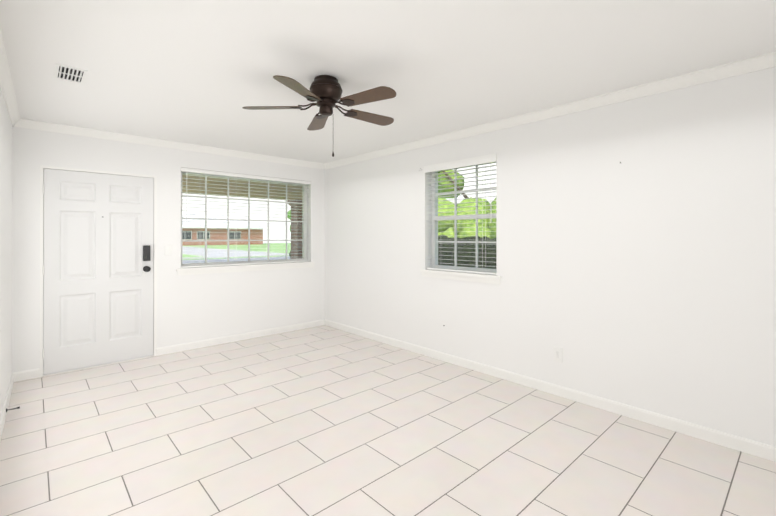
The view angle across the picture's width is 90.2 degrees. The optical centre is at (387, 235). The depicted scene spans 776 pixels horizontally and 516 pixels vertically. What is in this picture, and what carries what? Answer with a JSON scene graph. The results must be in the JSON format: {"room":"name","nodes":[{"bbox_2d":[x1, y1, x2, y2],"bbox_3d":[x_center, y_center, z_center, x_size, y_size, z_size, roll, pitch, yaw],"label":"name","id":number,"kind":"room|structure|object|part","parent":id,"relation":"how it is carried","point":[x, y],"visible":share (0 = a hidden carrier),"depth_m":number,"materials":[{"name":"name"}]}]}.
{"room":"empty living room","nodes":[
{"label":"empty living room","id":0,"kind":"room"},
{"bbox_2d":[0,88,11,417],"bbox_3d":[-1.500,0.080,1.187,0.324,2.540,6.200,0,0,-43],"label":"wall","id":1,"kind":"structure","parent":0,"point":[5,249],"depth_m":3.00,"materials":[{"name":"white paint"}]},
{"bbox_2d":[0,371,19,440],"bbox_3d":[-1.478,1.308,1.341,0.160,0.085,6.000,0,0,-43],"label":"baseboard","id":2,"kind":"structure","parent":1,"relation":"attached to","point":[15,376],"depth_m":3.07,"materials":[{"name":"white paint"}]},
{"bbox_2d":[0,29,23,127],"bbox_3d":[-1.473,-1.052,1.350,0.175,0.075,6.000,0,0,-43],"label":"crown molding","id":3,"kind":"structure","parent":1,"relation":"attached to","point":[6,85],"depth_m":2.78,"materials":[{"name":"white paint"}]},
{"bbox_2d":[12,126,324,372],"bbox_3d":[-2.398,0.087,4.708,4.120,2.540,0.200,0,0,-43],"label":"wall","id":4,"kind":"structure","parent":0,"point":[195,307],"depth_m":4.49,"materials":[{"name":"white paint"}]},
{"bbox_2d":[42,168,153,374],"bbox_3d":[-2.977,0.350,4.032,0.933,1.994,0.116,0,0,-43],"label":"entry door","id":5,"kind":"structure","parent":4,"relation":"in","point":[98,265],"depth_m":4.01,"materials":[{"name":"white paint"}]},
{"bbox_3d":[-3.312,0.345,3.716,0.010,1.670,0.011,0,0,-43],"label":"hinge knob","id":6,"kind":"part","parent":5,"relation":"part of","materials":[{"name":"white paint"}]},
{"bbox_3d":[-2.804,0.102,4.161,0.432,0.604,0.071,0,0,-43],"label":"handle","id":7,"kind":"part","parent":5,"relation":"part of","materials":[{"name":"black metal"}]},
{"bbox_2d":[40,165,156,376],"bbox_3d":[-3.044,0.341,4.110,0.980,2.030,0.206,0,0,-43],"label":"door frame","id":8,"kind":"structure","parent":4,"relation":"attached to","point":[42,167],"depth_m":3.92,"materials":[{"name":"white paint"}]},
{"bbox_2d":[24,119,323,168],"bbox_3d":[-2.205,-1.045,4.714,3.270,0.075,0.055,0,0,-43],"label":"crown molding","id":9,"kind":"structure","parent":4,"relation":"attached to","point":[29,124],"depth_m":4.34,"materials":[{"name":"white paint"}]},
{"bbox_2d":[156,319,323,355],"bbox_3d":[-1.792,1.315,5.118,2.230,0.085,0.013,0,0,-43],"label":"baseboard","id":10,"kind":"structure","parent":4,"relation":"attached to","point":[243,336],"depth_m":4.95,"materials":[{"name":"white paint"}]},
{"bbox_2d":[181,172,306,265],"bbox_3d":[-1.884,-0.207,5.243,1.756,1.186,0.060,0,0,-43],"label":"window","id":11,"kind":"structure","parent":4,"relation":"in","point":[304,226],"depth_m":5.22,"materials":[{"name":"white plastic"}]},
{"bbox_2d":[181,168,310,267],"bbox_3d":[-1.813,-0.207,5.166,1.752,1.183,0.074,0,0,-43],"label":"window blind","id":12,"kind":"object","parent":11,"relation":"attached to","point":[198,171],"visible":0.88,"depth_m":5.01,"materials":[{"name":"white plastic"}]},
{"bbox_2d":[176,262,314,275],"bbox_3d":[-1.815,0.428,5.167,1.860,0.080,0.143,0,0,-43],"label":"window sill","id":13,"kind":"structure","parent":4,"relation":"attached to","point":[220,269],"depth_m":5.00,"materials":[{"name":"white paint"}]},
{"bbox_2d":[0,325,775,515],"bbox_3d":[-0.337,1.383,2.390,4.220,0.060,6.400,0,0,-43],"label":"floor","id":14,"kind":"structure","parent":0,"point":[323,420],"depth_m":2.48,"materials":[{"name":"tile"}]},
{"bbox_2d":[0,0,775,163],"bbox_3d":[-0.337,-1.147,2.395,4.220,0.120,6.400,0,0,-43],"label":"ceiling","id":15,"kind":"structure","parent":0,"point":[200,72],"depth_m":2.36,"materials":[{"name":"white paint"}]},
{"bbox_2d":[54,63,87,83],"bbox_3d":[-2.135,-1.082,2.599,0.160,0.010,0.285,0,0,-43],"label":"ceiling vent","id":16,"kind":"object","parent":15,"relation":"in","point":[69,73],"visible":1,"depth_m":2.59,"materials":[{"name":"white plastic"}]},
{"bbox_2d":[242,75,395,156],"bbox_3d":[-0.396,-0.818,2.698,1.080,0.537,1.096,0,0,-43],"label":"ceiling fan","id":17,"kind":"object","parent":15,"relation":"hanging from","point":[325,92],"visible":1,"depth_m":2.61,"materials":[{"name":"brown wood"}]},
{"bbox_2d":[325,67,775,446],"bbox_3d":[1.211,0.085,3.679,0.200,2.540,6.200,0,0,-43],"label":"wall","id":18,"kind":"structure","parent":0,"point":[642,275],"depth_m":2.98,"materials":[{"name":"white paint"}]},
{"bbox_2d":[420,269,500,283],"bbox_3d":[0.763,0.426,4.082,0.143,0.080,1.020,0,0,-43],"label":"window sill","id":19,"kind":"structure","parent":18,"relation":"attached to","point":[475,277],"depth_m":3.99,"materials":[{"name":"white paint"}]},
{"bbox_2d":[432,162,495,271],"bbox_3d":[0.838,-0.199,4.152,0.060,1.166,0.916,0,0,-43],"label":"window","id":20,"kind":"structure","parent":18,"relation":"in","point":[435,228],"depth_m":4.24,"materials":[{"name":"white plastic"}]},
{"bbox_2d":[424,153,496,274],"bbox_3d":[0.754,-0.202,4.075,0.094,1.168,0.930,0,0,-43],"label":"window blind","id":21,"kind":"object","parent":20,"relation":"attached to","point":[485,159],"visible":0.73,"depth_m":3.99,"materials":[{"name":"white plastic"}]},
{"bbox_2d":[324,319,775,461],"bbox_3d":[1.065,1.313,3.679,0.013,0.085,6.000,0,0,-43],"label":"baseboard","id":22,"kind":"structure","parent":18,"relation":"attached to","point":[754,448],"depth_m":3.04,"materials":[{"name":"white paint"}]},
{"bbox_2d":[324,51,775,169],"bbox_3d":[1.049,-1.047,3.668,0.055,0.075,6.000,0,0,-43],"label":"crown molding","id":23,"kind":"structure","parent":18,"relation":"attached to","point":[745,66],"depth_m":3.02,"materials":[{"name":"white paint"}]},
{"bbox_2d":[554,347,561,361],"bbox_3d":[1.438,1.009,3.276,0.007,0.120,0.076,0,0,-43],"label":"electrical outlet plate","id":24,"kind":"object","parent":18,"relation":"attached to","point":[557,354],"visible":1,"depth_m":3.27,"materials":[{"name":"white plastic"}]},
{"label":"outside","id":25,"kind":"structure","parent":0,"visible":0},
{"bbox_2d":[182,170,495,268],"bbox_3d":[-6.819,-2.131,29.379,90.000,7.834,102.500,0,0,-43],"label":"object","id":26,"kind":"structure","parent":25,"point":[193,234],"depth_m":8.20,"materials":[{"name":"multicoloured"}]}
]}

